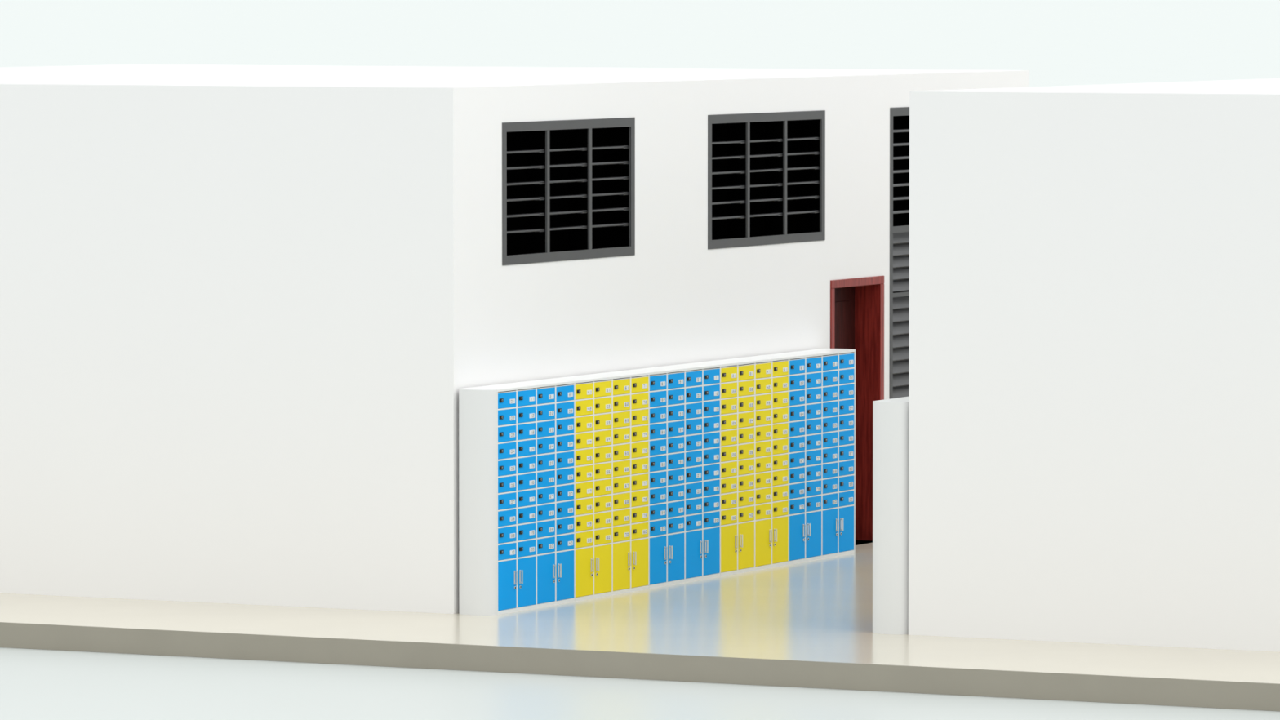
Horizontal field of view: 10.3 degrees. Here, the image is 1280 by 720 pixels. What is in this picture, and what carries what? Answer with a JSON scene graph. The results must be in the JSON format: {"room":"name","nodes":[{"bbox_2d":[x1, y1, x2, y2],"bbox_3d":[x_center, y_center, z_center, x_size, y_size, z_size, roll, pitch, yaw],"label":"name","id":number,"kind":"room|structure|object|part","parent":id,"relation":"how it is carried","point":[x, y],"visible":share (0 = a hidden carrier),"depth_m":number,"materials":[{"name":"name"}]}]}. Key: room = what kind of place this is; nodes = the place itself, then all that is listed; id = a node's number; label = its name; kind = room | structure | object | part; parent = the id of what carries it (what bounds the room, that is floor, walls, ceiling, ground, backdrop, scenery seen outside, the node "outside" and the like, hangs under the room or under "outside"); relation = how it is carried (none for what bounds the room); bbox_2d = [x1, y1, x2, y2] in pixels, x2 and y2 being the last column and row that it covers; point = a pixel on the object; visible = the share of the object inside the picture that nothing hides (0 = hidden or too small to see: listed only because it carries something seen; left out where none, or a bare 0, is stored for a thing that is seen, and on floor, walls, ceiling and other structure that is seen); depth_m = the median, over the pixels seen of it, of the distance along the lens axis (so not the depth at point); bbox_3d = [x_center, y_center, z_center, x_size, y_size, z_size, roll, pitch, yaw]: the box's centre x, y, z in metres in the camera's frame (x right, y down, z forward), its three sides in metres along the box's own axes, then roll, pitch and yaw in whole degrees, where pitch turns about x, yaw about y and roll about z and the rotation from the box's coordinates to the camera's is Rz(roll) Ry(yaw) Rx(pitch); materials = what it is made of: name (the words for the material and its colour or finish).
{"room":"school corridor","nodes":[
{"label":"school corridor","id":0,"kind":"room"},
{"bbox_2d":[0,102,471,613],"bbox_3d":[-5.918,-0.125,59.913,10.000,4.140,0.300,2,3,27],"label":"wall","id":1,"kind":"structure","parent":0,"point":[235,340],"depth_m":58.46,"materials":[{"name":"white paint"}]},
{"bbox_2d":[0,64,1029,106],"bbox_3d":[-3.357,-2.544,64.881,10.000,0.150,11.700,2,3,27],"label":"roof","id":2,"kind":"structure","parent":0,"point":[411,86],"depth_m":61.46,"materials":[{"name":"white paint"}]},
{"bbox_2d":[0,540,1279,711],"bbox_3d":[2.609,1.908,62.514,29.000,0.203,16.995,2,3,27],"label":"floor","id":3,"kind":"structure","parent":0,"point":[809,624],"depth_m":55.48,"materials":[{"name":"tile"}]},
{"bbox_2d":[458,380,574,615],"bbox_3d":[-1.015,1.124,58.134,0.373,1.838,1.470,2,3,27],"label":"tall cabinet","id":4,"kind":"object","parent":3,"relation":"on","point":[517,439],"visible":1,"depth_m":57.78,"materials":[{"name":"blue metal"}]},
{"bbox_3d":[-1.336,1.157,57.526,0.347,1.838,0.095,2,3,27],"label":"panel","id":5,"kind":"part","parent":4,"relation":"part of","materials":[{"name":"white metal"}]},
{"bbox_2d":[537,371,648,601],"bbox_3d":[-0.375,1.055,59.405,0.373,1.838,1.374,2,3,27],"label":"tall cabinet","id":6,"kind":"object","parent":3,"relation":"on","point":[611,409],"visible":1,"depth_m":59.32,"materials":[{"name":"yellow metal"}]},
{"bbox_2d":[617,364,719,588],"bbox_3d":[0.244,0.988,60.634,0.373,1.838,1.374,2,3,27],"label":"tall cabinet","id":7,"kind":"object","parent":3,"relation":"on","point":[684,399],"visible":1,"depth_m":60.54,"materials":[{"name":"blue metal"}]},
{"bbox_2d":[685,355,788,576],"bbox_3d":[0.863,0.921,61.862,0.373,1.838,1.374,2,3,27],"label":"tall cabinet","id":8,"kind":"object","parent":3,"relation":"on","point":[754,389],"visible":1,"depth_m":61.76,"materials":[{"name":"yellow metal"}]},
{"bbox_2d":[759,348,855,564],"bbox_3d":[1.503,0.852,63.133,0.373,1.838,1.470,2,3,27],"label":"tall cabinet","id":9,"kind":"object","parent":3,"relation":"on","point":[822,381],"visible":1,"depth_m":63.01,"materials":[{"name":"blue metal"}]},
{"bbox_3d":[1.800,0.819,63.753,0.347,1.838,0.095,2,3,27],"label":"panel","id":10,"kind":"part","parent":9,"relation":"part of","materials":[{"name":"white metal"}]},
{"bbox_2d":[872,396,908,634],"bbox_3d":[2.266,1.214,56.486,0.339,1.838,1.470,2,3,27],"label":"tall cabinet","id":11,"kind":"object","parent":3,"relation":"on","point":[890,416],"visible":0.45,"depth_m":55.82,"materials":[{"name":"white metal"}]},
{"bbox_2d":[470,86,1017,545],"bbox_3d":[0.976,-0.283,62.822,0.300,4.140,11.100,2,3,27],"label":"wall","id":12,"kind":"structure","parent":0,"point":[677,300],"depth_m":61.10,"materials":[{"name":"white paint"}]},
{"bbox_2d":[506,145,628,233],"bbox_3d":[-0.644,-1.433,59.327,0.084,0.688,2.280,2,3,27],"label":"blades","id":13,"kind":"object","parent":12,"relation":"attached to","point":[538,166],"visible":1,"depth_m":59.32,"materials":[{"name":"grey metal"}]},
{"bbox_2d":[506,126,629,255],"bbox_3d":[-0.724,-1.429,59.367,0.266,1.173,2.416,2,3,27],"label":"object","id":14,"kind":"object","parent":12,"relation":"attached to","point":[612,236],"visible":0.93,"depth_m":59.83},
{"bbox_2d":[502,117,635,265],"bbox_3d":[-0.679,-1.428,59.345,0.206,1.177,2.420,2,3,27],"label":"frame","id":15,"kind":"object","parent":12,"relation":"attached to","point":[580,131],"visible":1,"depth_m":59.34,"materials":[{"name":"grey metal"}]},
{"bbox_2d":[711,119,819,239],"bbox_3d":[0.997,-1.612,62.784,0.266,1.168,2.386,2,3,27],"label":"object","id":16,"kind":"object","parent":12,"relation":"attached to","point":[806,222],"visible":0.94,"depth_m":63.69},
{"bbox_2d":[711,137,819,219],"bbox_3d":[1.076,-1.614,62.744,0.084,0.688,2.250,2,3,27],"label":"blades","id":17,"kind":"object","parent":12,"relation":"attached to","point":[739,157],"visible":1,"depth_m":62.76,"materials":[{"name":"grey metal"}]},
{"bbox_2d":[707,110,825,248],"bbox_3d":[1.042,-1.611,62.761,0.206,1.172,2.390,2,3,27],"label":"frame","id":18,"kind":"object","parent":12,"relation":"attached to","point":[775,123],"visible":1,"depth_m":62.64,"materials":[{"name":"grey metal"}]},
{"bbox_2d":[834,286,854,349],"bbox_3d":[1.743,0.502,64.640,0.047,2.358,0.979,2,3,27],"label":"door leaf","id":19,"kind":"structure","parent":12,"relation":"in","point":[844,322],"depth_m":64.82,"materials":[{"name":"brown wood"}]},
{"bbox_2d":[830,275,884,541],"bbox_3d":[1.853,0.468,64.589,0.307,2.443,1.147,2,3,27],"label":"frame","id":20,"kind":"object","parent":12,"relation":"attached to","point":[868,291],"visible":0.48,"depth_m":65.01,"materials":[{"name":"brown wood"}]},
{"bbox_2d":[889,106,909,399],"bbox_3d":[2.836,-0.689,66.177,0.020,3.385,2.403,2,3,27],"label":"frame","id":21,"kind":"object","parent":12,"relation":"attached to","point":[902,111],"visible":0.16,"depth_m":65.12,"materials":[{"name":"grey metal"}]},
{"bbox_2d":[893,128,909,398],"bbox_3d":[2.788,-0.627,66.204,0.086,3.095,2.283,2,3,27],"label":"blades","id":22,"kind":"object","parent":12,"relation":"attached to","point":[900,240],"visible":0.11,"depth_m":65.44,"materials":[{"name":"grey metal"}]},
{"bbox_2d":[893,115,909,293],"bbox_3d":[2.708,-0.692,66.241,0.266,3.381,2.399,2,3,27],"label":"dark recess","id":23,"kind":"object","parent":12,"relation":"attached to","point":[899,122],"visible":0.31,"depth_m":65.90,"materials":[{"name":"black"}]},
{"bbox_2d":[908,110,1279,652],"bbox_3d":[6.175,0.205,53.840,8.927,4.140,0.300,2,3,27],"label":"wall","id":24,"kind":"structure","parent":0,"point":[1094,375],"depth_m":55.00,"materials":[{"name":"white paint"}]},
{"bbox_2d":[909,78,1279,114],"bbox_3d":[8.736,-2.213,58.808,8.927,0.150,11.700,2,3,27],"label":"roof","id":25,"kind":"structure","parent":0,"point":[1245,95],"depth_m":55.13,"materials":[{"name":"white paint"}]},
{"label":"outside","id":26,"kind":"structure","parent":0,"visible":0},
{"bbox_2d":[0,0,1279,719],"bbox_3d":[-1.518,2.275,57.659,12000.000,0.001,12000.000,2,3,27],"label":"background","id":27,"kind":"structure","parent":26,"point":[1060,42],"depth_m":495.60,"materials":[{"name":"white"}]}
]}

